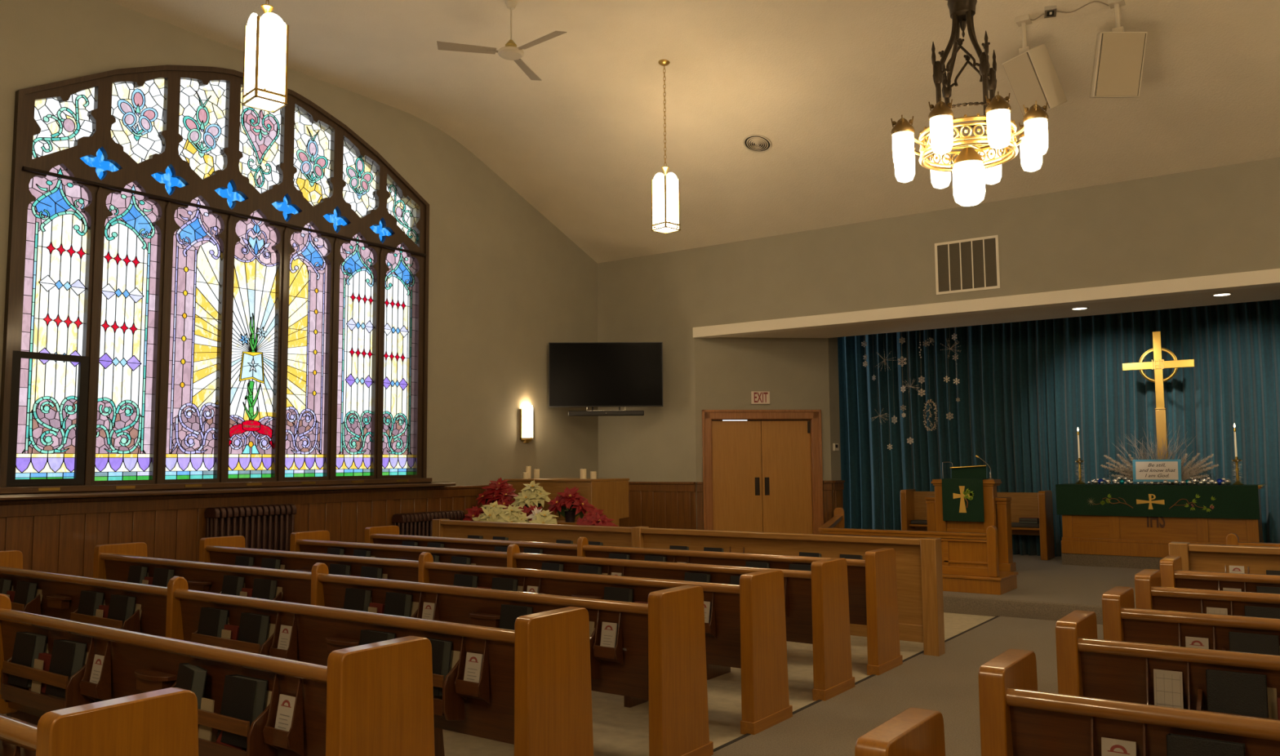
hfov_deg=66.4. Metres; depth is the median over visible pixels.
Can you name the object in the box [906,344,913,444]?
snowflake ornament
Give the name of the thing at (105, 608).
songbook
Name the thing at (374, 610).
envelope
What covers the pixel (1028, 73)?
grille
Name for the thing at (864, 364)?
snowflake ornament
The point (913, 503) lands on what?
bench
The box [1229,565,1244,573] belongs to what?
card
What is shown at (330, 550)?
hymnal
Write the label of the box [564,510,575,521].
pot
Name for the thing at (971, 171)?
chandelier
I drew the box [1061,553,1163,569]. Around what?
step
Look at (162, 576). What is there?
hymnal
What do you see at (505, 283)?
wall
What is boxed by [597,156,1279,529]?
wall
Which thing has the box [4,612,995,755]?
floor
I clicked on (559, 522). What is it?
plant stand
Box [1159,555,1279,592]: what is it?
pew
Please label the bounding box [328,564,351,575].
hymnal
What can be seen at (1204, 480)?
bauble
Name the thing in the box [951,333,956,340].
snowflake ornament
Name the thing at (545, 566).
hymnal
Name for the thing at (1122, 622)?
pew
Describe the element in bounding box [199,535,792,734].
pew
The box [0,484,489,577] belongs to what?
wainscoting
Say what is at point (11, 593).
songbook
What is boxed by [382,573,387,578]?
booklet
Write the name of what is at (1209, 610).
card
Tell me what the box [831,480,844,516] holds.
trim
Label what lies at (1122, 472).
branch
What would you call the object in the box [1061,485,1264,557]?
altar table
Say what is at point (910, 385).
starburst ornament
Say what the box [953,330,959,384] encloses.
snowflake ornament
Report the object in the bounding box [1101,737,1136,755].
card
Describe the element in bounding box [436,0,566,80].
ceiling fan
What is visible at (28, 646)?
hymnal
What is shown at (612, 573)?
card
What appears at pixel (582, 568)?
hymnal
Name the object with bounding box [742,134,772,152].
ceiling vent
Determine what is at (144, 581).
envelope
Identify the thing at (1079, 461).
candlestick
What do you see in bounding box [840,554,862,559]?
hymnal
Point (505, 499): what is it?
poinsettia
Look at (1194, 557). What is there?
pew
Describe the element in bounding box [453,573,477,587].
hymnal
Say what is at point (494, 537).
hymnal
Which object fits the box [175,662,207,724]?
hymnal
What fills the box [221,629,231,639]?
envelope
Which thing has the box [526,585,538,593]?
card
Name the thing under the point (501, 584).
hymnal
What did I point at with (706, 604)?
card
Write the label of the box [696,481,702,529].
trim
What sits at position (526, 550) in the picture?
hymnal
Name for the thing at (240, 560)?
hymnal
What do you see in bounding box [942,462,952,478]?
drinking glass
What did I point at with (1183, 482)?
bauble
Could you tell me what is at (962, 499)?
cloth
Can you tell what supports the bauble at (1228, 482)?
on the altar cloth at (1172, 500)
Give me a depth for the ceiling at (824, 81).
10.24 m
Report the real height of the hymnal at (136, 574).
0.232 m
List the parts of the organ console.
panel, panel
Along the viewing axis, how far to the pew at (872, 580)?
7.20 m
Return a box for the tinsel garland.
[923,333,938,431]
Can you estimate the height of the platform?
0.170 m
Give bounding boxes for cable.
[1030,0,1109,20]
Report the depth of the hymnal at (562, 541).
9.68 m
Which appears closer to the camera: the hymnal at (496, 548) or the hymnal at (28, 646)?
the hymnal at (28, 646)
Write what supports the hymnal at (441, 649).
in the pew at (533, 692)
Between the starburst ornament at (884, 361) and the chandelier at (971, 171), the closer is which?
the chandelier at (971, 171)
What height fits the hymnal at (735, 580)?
0.232 m
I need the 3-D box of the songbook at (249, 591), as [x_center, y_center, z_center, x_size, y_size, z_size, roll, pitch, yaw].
[-2.664,1.510,6.637,0.120,0.162,0.048,-4,-6,35]
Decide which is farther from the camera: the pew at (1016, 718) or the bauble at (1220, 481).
the bauble at (1220, 481)
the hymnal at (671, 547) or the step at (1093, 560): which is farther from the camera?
the step at (1093, 560)
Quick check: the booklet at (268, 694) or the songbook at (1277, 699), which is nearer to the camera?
the songbook at (1277, 699)
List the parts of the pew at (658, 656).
panel, post, rail, panel, panel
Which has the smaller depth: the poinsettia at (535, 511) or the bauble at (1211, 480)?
the poinsettia at (535, 511)
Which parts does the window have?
casement frame, stained glass, stained glass, quatrefoil glass, stained glass, stained glass, quatrefoil glass, stained glass, stained glass, tie rod, sill, quatrefoil glass, stained glass, stained glass, quatrefoil glass, stained glass, stained glass, quatrefoil glass, stained glass, stained glass, quatrefoil glass, stained glass, stained glass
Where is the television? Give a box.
[548,342,662,416]
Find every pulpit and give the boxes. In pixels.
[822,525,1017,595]
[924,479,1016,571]
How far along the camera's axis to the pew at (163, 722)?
2.63 m
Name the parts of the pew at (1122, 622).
panel, rail, panel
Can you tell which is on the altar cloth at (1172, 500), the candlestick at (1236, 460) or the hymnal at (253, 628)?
the candlestick at (1236, 460)
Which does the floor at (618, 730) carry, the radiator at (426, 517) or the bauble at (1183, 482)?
the radiator at (426, 517)
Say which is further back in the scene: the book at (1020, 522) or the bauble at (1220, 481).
the book at (1020, 522)
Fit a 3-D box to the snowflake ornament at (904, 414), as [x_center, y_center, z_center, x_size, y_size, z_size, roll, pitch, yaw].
[3.709,-0.307,13.860,0.006,1.736,0.066,4,-7,-44]
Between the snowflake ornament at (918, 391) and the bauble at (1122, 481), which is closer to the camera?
the bauble at (1122, 481)
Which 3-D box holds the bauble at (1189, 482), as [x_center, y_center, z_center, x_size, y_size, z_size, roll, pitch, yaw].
[6.583,1.252,11.707,0.058,0.060,0.057,-4,-6,35]
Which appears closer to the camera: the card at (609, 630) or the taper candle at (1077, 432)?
the card at (609, 630)
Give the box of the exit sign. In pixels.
[751,391,769,404]
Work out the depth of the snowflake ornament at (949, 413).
13.41 m
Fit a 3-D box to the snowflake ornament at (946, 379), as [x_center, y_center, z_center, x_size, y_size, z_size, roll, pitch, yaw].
[4.217,-0.570,13.521,0.084,1.278,0.006,-2,-5,21]
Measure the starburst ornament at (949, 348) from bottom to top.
0.944 m
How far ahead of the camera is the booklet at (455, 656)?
4.24 m
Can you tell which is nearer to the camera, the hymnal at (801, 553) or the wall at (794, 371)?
the hymnal at (801, 553)
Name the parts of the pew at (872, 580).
panel, post, rail, panel, panel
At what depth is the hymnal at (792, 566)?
7.23 m
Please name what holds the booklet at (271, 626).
in the pew at (533, 692)
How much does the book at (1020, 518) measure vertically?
0.034 m
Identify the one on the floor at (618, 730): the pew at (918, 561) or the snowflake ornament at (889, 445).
the pew at (918, 561)
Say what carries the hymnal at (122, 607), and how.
in the pew at (533, 692)
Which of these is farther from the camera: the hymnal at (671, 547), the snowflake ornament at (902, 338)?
the snowflake ornament at (902, 338)
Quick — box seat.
[911,520,1039,528]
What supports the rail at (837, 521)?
on the platform
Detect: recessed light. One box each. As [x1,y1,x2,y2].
[1070,306,1088,310]
[1210,292,1233,296]
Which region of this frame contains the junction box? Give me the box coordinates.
[1044,4,1057,17]
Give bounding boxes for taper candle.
[1076,426,1079,457]
[1233,423,1237,457]
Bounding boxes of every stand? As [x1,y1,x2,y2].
[556,520,577,524]
[942,462,986,478]
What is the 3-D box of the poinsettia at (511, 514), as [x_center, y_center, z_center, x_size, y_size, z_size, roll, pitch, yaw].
[-1.452,1.784,11.126,0.436,0.685,0.429,-4,-6,35]
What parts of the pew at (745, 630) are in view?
panel, post, rail, panel, panel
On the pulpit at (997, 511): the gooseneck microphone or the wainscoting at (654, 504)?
the gooseneck microphone
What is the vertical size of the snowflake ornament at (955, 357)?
0.982 m
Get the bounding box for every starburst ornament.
[870,337,888,422]
[876,333,896,371]
[902,332,919,393]
[927,336,934,345]
[940,340,960,358]
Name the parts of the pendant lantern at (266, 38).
glass panel, glass panel, glass, glass panel, glass panel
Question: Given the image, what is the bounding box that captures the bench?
[900,488,1054,559]
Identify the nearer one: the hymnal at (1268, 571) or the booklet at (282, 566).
the hymnal at (1268, 571)
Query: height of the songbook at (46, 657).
0.162 m
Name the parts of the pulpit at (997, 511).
corner post, rail, cornice, corner post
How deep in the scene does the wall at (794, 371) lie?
13.87 m
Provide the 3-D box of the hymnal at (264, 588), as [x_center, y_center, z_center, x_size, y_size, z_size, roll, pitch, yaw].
[-2.518,1.463,6.545,0.182,0.232,0.078,-4,-6,33]
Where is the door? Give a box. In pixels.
[702,409,823,534]
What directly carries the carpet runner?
on the floor at (618, 730)
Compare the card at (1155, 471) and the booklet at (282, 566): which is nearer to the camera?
the booklet at (282, 566)
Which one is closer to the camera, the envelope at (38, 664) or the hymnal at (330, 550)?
the envelope at (38, 664)
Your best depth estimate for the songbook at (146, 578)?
7.35 m
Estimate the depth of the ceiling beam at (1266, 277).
11.30 m
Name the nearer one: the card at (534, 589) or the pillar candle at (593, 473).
the card at (534, 589)
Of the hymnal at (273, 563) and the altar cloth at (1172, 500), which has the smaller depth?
the hymnal at (273, 563)
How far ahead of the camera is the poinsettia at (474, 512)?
11.93 m
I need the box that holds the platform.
[942,554,1155,624]
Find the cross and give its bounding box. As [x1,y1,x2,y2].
[1122,331,1195,484]
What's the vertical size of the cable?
0.056 m
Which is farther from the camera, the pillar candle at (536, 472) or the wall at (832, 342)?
the wall at (832, 342)
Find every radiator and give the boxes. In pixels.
[204,503,296,551]
[391,510,464,536]
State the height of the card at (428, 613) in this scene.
0.138 m
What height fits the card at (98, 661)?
0.138 m
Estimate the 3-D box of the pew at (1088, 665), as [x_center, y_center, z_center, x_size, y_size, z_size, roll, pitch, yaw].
[3.765,1.261,2.554,4.940,0.871,0.538,-4,-6,35]
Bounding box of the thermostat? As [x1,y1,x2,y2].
[832,443,839,450]
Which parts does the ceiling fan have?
blade, rod, blade, blade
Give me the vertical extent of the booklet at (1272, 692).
0.248 m
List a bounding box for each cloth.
[942,478,987,521]
[1055,483,1266,519]
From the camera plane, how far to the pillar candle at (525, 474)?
12.70 m
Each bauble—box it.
[1105,478,1111,484]
[1111,478,1118,484]
[1119,479,1124,484]
[1163,480,1168,484]
[1173,480,1178,484]
[1180,480,1186,484]
[1187,480,1192,484]
[1191,477,1199,484]
[1200,477,1208,484]
[1208,478,1215,484]
[1216,478,1223,484]
[1223,478,1231,484]
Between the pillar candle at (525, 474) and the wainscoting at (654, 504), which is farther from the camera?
the wainscoting at (654, 504)
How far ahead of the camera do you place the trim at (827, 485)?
13.79 m
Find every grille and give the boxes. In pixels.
[1002,52,1049,115]
[1094,32,1146,96]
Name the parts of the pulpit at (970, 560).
rail, panel, panel frame, post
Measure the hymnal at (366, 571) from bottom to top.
0.232 m
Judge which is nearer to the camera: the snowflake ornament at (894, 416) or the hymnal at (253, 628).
the hymnal at (253, 628)
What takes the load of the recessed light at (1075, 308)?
in the ceiling at (1267, 293)
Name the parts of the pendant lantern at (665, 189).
glass panel, chain, glass, frame, glass panel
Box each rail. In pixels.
[818,506,844,533]
[1226,533,1279,546]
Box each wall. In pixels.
[0,0,598,501]
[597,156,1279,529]
[694,337,831,529]
[827,337,840,492]
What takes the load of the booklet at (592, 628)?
in the pew at (658, 656)
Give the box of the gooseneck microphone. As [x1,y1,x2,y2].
[975,454,993,479]
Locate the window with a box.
[0,64,455,500]
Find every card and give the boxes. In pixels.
[89,654,104,684]
[275,693,295,731]
[277,624,292,649]
[422,602,435,619]
[463,652,483,683]
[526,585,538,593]
[600,622,617,647]
[611,572,622,576]
[703,601,711,622]
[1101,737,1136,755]
[1132,459,1181,484]
[1153,669,1183,708]
[1185,636,1208,648]
[1206,607,1227,614]
[1222,587,1241,591]
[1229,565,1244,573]
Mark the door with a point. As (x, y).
(762, 469)
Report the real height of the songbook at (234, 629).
0.162 m
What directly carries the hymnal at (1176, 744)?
in the pew at (1016, 718)
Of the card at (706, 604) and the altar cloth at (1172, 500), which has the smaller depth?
the card at (706, 604)
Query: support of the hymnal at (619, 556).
in the pew at (872, 580)
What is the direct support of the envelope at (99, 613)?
in the pew at (533, 692)
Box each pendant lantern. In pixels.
[241,0,288,112]
[651,59,680,233]
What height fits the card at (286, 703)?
0.138 m
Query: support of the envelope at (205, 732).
in the pew at (375, 699)
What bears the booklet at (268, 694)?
in the pew at (375, 699)
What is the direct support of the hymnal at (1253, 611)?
in the pew at (1150, 594)
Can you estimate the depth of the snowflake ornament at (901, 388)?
13.82 m
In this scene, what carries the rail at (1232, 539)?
on the platform
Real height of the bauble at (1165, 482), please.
0.060 m
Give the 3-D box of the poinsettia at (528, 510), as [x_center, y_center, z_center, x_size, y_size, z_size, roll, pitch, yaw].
[-1.266,1.722,11.395,0.417,0.492,0.364,3,-6,-36]
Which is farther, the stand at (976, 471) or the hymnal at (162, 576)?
the stand at (976, 471)
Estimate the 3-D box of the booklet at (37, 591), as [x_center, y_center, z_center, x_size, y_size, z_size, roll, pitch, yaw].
[-4.022,1.482,6.496,0.175,0.248,0.051,-4,-6,35]
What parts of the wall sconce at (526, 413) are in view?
glass panel, glass panel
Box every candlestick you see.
[1075,457,1084,484]
[1231,456,1243,484]
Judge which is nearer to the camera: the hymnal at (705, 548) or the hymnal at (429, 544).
the hymnal at (705, 548)
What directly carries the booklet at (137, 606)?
in the pew at (533, 692)
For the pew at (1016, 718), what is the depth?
2.88 m
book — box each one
[1018,517,1039,520]
[1018,520,1039,524]
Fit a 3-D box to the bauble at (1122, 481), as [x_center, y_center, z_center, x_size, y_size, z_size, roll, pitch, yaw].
[6.045,1.303,12.269,0.062,0.064,0.061,-4,-6,35]
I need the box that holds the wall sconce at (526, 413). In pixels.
[520,404,533,443]
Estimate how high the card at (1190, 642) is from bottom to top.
0.138 m
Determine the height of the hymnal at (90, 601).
0.232 m
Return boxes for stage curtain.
[837,299,1279,556]
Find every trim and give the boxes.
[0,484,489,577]
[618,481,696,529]
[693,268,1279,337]
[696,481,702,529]
[822,480,832,524]
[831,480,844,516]
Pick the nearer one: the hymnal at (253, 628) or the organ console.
the hymnal at (253, 628)
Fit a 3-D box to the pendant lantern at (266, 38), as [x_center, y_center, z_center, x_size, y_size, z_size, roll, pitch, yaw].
[-2.493,-2.742,6.563,0.220,1.872,0.220,4,-7,-44]
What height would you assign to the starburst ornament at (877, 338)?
1.821 m
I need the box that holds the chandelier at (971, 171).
[890,0,1048,206]
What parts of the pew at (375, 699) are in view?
post, panel, rail, panel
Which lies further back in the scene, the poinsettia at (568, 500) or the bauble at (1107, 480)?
the bauble at (1107, 480)
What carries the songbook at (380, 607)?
in the pew at (658, 656)
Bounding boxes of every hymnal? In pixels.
[0,577,12,594]
[7,631,47,688]
[13,581,37,606]
[44,639,86,698]
[77,590,104,616]
[107,594,136,624]
[127,565,147,583]
[151,568,174,586]
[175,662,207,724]
[197,607,228,637]
[216,674,267,748]
[221,575,244,595]
[235,555,254,566]
[237,613,270,647]
[251,578,277,599]
[260,557,280,568]
[327,547,344,555]
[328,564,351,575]
[343,587,371,612]
[353,549,371,556]
[359,629,395,645]
[360,566,382,578]
[383,591,412,617]
[401,541,417,546]
[422,636,452,697]
[426,542,444,547]
[432,555,439,562]
[450,555,471,564]
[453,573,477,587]
[467,535,483,538]
[491,577,518,591]
[492,536,508,540]
[494,546,507,551]
[498,604,533,630]
[523,548,542,554]
[541,562,564,571]
[555,539,573,543]
[577,564,602,574]
[588,541,603,545]
[604,586,633,602]
[608,553,630,559]
[644,555,666,561]
[669,545,688,550]
[684,572,711,582]
[703,546,723,551]
[729,575,740,584]
[745,561,769,568]
[788,564,811,570]
[799,551,821,557]
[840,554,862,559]
[1166,733,1245,755]
[1205,669,1268,718]
[1228,631,1279,655]
[1244,605,1279,618]
[1256,586,1279,594]
[1266,569,1279,575]
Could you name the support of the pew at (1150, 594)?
on the floor at (618, 730)
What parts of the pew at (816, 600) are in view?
panel, post, rail, panel, panel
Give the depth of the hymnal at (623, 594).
5.95 m
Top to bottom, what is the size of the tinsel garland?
1.939 m
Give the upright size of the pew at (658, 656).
0.874 m
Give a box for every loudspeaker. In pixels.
[1001,13,1066,117]
[1089,0,1147,97]
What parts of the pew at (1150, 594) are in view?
panel, rail, panel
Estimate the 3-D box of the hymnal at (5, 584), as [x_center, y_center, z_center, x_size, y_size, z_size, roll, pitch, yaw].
[-4.382,1.490,6.695,0.182,0.232,0.078,-4,-6,38]
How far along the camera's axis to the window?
9.59 m
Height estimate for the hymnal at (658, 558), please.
0.232 m
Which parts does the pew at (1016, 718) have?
panel, rail, panel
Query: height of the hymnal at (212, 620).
0.232 m
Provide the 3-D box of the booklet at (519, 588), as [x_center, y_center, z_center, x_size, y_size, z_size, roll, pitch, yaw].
[-0.844,1.460,6.516,0.175,0.248,0.051,-4,-6,35]
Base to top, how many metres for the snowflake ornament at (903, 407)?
1.649 m
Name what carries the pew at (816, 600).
on the floor at (618, 730)
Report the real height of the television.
1.035 m
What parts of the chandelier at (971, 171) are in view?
lamp shade, lamp shade, lamp shade, lamp shade, stem, stem, crown, lamp shade, stem, stem, lamp shade, lamp shade, lamp shade, lamp shade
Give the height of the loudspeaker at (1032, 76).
0.898 m
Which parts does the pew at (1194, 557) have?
post, cap rail, panel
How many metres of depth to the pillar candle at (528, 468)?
12.83 m
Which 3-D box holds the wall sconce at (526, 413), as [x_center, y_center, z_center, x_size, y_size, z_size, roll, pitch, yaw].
[-1.516,0.628,13.350,0.107,0.511,0.250,-4,-6,35]
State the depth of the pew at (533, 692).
4.22 m
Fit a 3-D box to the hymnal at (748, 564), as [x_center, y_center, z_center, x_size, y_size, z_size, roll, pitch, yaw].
[0.891,1.515,7.437,0.182,0.232,0.078,-4,-6,33]
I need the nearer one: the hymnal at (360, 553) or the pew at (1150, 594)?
the pew at (1150, 594)
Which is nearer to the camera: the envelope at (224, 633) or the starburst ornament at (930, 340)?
the envelope at (224, 633)
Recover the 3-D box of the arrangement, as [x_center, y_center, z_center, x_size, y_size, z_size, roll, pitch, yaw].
[6.428,0.941,12.126,1.110,0.762,0.128,-4,-6,33]
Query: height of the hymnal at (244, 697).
0.232 m
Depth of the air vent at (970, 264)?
11.64 m
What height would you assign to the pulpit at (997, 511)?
1.097 m
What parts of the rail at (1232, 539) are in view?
post, rail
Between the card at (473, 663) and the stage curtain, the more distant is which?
the stage curtain
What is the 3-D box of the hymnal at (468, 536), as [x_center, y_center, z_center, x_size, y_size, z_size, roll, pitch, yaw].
[-1.761,1.791,10.403,0.182,0.232,0.078,-4,-6,38]
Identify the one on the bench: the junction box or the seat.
the seat
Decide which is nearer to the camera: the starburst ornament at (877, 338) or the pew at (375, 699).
the pew at (375, 699)
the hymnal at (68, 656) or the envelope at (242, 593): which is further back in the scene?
the envelope at (242, 593)
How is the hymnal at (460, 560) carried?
in the pew at (816, 600)
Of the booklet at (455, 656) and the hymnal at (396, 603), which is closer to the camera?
the booklet at (455, 656)
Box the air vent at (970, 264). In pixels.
[934,235,999,294]
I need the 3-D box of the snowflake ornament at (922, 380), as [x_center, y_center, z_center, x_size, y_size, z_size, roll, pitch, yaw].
[3.931,-0.554,13.723,0.006,1.271,0.100,4,-7,-43]
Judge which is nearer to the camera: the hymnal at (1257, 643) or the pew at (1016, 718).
the pew at (1016, 718)
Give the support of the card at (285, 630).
in the pew at (533, 692)
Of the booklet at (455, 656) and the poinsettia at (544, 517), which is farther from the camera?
the poinsettia at (544, 517)
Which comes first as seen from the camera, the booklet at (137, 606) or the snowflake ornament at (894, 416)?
the booklet at (137, 606)
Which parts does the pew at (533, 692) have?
panel, post, rail, panel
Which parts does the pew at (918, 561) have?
post, post, cap rail, panel, rail, post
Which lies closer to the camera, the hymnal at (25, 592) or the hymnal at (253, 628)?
the hymnal at (253, 628)
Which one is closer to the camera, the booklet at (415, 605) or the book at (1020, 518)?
the booklet at (415, 605)
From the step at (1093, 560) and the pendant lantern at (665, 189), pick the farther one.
the step at (1093, 560)
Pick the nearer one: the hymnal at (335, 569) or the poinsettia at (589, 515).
the hymnal at (335, 569)
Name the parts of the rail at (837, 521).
rail, newel post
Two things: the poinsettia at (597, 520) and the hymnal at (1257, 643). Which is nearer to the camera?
the hymnal at (1257, 643)
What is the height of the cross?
1.918 m
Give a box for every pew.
[0,550,593,755]
[0,593,435,755]
[0,687,198,755]
[93,542,713,755]
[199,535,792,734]
[289,530,854,701]
[364,525,902,675]
[431,518,945,656]
[854,706,945,755]
[977,648,1279,755]
[1055,609,1279,720]
[1102,586,1279,650]
[1134,568,1279,616]
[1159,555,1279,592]
[1168,542,1279,574]
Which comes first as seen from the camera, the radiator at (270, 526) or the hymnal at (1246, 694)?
the hymnal at (1246, 694)
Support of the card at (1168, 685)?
in the pew at (1088, 665)
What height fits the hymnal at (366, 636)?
0.232 m
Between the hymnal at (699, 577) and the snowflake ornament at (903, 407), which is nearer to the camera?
the hymnal at (699, 577)
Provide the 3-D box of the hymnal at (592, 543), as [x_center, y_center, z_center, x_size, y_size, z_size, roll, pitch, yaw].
[-0.450,1.701,9.482,0.182,0.232,0.078,-4,-6,37]
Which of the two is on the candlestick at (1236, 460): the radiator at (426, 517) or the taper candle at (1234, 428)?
the taper candle at (1234, 428)
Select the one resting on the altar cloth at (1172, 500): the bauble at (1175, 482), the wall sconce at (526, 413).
the bauble at (1175, 482)
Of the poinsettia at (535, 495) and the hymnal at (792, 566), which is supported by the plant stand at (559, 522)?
the poinsettia at (535, 495)
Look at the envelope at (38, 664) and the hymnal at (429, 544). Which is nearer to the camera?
the envelope at (38, 664)
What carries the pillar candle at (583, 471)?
on the organ console
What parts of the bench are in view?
panel, seat, panel, panel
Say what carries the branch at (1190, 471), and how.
on the altar cloth at (1172, 500)
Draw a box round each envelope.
[31,658,44,693]
[95,608,103,617]
[142,579,148,584]
[198,697,214,741]
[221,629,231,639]
[240,591,247,596]
[368,606,377,613]
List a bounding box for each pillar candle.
[523,472,528,479]
[525,466,531,478]
[533,469,539,478]
[580,468,586,479]
[590,471,596,479]
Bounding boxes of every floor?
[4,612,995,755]
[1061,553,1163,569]
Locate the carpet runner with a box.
[711,615,1103,755]
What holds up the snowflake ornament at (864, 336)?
hanging from the ceiling
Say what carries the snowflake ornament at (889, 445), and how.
hanging from the ceiling
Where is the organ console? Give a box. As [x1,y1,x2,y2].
[503,477,629,526]
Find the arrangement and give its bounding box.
[1113,422,1208,484]
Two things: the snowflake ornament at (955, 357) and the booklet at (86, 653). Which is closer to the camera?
the booklet at (86, 653)
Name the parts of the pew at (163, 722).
panel, rail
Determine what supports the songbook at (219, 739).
in the pew at (375, 699)
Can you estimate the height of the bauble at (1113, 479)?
0.080 m
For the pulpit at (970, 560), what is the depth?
9.93 m
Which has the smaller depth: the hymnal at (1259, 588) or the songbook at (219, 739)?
the songbook at (219, 739)
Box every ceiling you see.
[106,0,1279,262]
[725,285,1279,337]
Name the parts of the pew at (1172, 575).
panel, rail, panel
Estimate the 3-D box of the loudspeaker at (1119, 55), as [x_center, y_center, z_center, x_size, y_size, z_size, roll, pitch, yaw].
[4.169,-2.880,8.614,0.408,0.858,0.411,-1,-5,2]
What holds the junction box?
attached to the ceiling at (824, 81)
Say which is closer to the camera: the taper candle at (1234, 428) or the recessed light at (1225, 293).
the recessed light at (1225, 293)
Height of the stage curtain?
3.678 m
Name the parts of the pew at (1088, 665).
panel, rail, panel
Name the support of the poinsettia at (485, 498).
on the plant stand at (559, 522)
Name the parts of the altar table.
frame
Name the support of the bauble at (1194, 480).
on the altar cloth at (1172, 500)
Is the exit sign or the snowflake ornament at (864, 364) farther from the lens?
the snowflake ornament at (864, 364)
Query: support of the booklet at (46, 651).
in the pew at (375, 699)
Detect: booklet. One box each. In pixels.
[27,643,48,688]
[35,589,42,602]
[83,651,88,666]
[133,604,142,620]
[264,690,271,709]
[266,623,275,639]
[275,586,282,598]
[280,564,285,569]
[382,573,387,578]
[409,601,418,617]
[433,650,460,698]
[516,586,523,591]
[589,621,595,636]
[1266,687,1277,719]
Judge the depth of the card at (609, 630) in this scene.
4.91 m
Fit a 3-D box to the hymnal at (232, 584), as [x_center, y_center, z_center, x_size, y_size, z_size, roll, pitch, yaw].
[-2.816,1.483,6.752,0.182,0.232,0.078,-4,-6,37]
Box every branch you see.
[1101,453,1143,483]
[1179,453,1217,483]
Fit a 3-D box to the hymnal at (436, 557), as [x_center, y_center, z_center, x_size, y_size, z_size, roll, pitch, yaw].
[-1.777,1.604,8.242,0.182,0.232,0.078,-4,-6,38]
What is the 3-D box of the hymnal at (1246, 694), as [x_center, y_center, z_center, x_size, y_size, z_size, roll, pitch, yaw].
[2.120,1.163,3.472,0.182,0.232,0.078,-4,-6,35]
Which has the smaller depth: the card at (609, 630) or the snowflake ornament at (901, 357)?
the card at (609, 630)
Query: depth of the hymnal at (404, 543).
9.65 m
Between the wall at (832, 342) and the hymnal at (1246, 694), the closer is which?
the hymnal at (1246, 694)
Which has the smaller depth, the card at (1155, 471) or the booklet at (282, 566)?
the booklet at (282, 566)
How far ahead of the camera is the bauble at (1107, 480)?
12.33 m
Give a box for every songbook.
[6,591,15,602]
[38,653,51,693]
[98,604,109,617]
[144,576,153,585]
[215,730,246,751]
[223,624,239,639]
[241,587,253,597]
[368,602,384,613]
[1276,697,1279,719]
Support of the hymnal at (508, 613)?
in the pew at (658, 656)
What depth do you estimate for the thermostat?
13.95 m
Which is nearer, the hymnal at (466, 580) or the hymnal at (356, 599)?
the hymnal at (356, 599)
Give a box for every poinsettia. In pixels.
[462,505,484,520]
[471,500,506,521]
[475,477,515,506]
[491,487,519,509]
[497,504,530,522]
[511,480,551,508]
[519,504,542,520]
[526,506,542,519]
[526,509,558,524]
[546,485,595,521]
[575,506,612,524]
[577,513,617,526]
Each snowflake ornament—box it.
[861,336,866,346]
[862,349,867,367]
[886,346,892,449]
[891,332,897,423]
[897,344,906,366]
[898,337,905,343]
[900,338,905,392]
[900,355,906,411]
[901,346,906,417]
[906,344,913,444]
[917,329,924,396]
[918,341,924,383]
[943,328,950,382]
[946,345,953,420]
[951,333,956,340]
[952,354,958,360]
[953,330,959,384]
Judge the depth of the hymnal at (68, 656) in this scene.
4.24 m
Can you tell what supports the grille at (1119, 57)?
attached to the loudspeaker at (1119, 55)
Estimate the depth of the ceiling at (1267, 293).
11.85 m
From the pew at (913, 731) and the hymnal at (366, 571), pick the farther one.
the hymnal at (366, 571)
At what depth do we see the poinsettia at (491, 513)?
11.65 m
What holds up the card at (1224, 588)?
in the pew at (1172, 575)
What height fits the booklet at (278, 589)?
0.248 m
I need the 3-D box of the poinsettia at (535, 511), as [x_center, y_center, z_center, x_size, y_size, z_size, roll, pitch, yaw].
[-1.179,1.705,11.156,0.192,0.482,0.157,-4,-6,35]

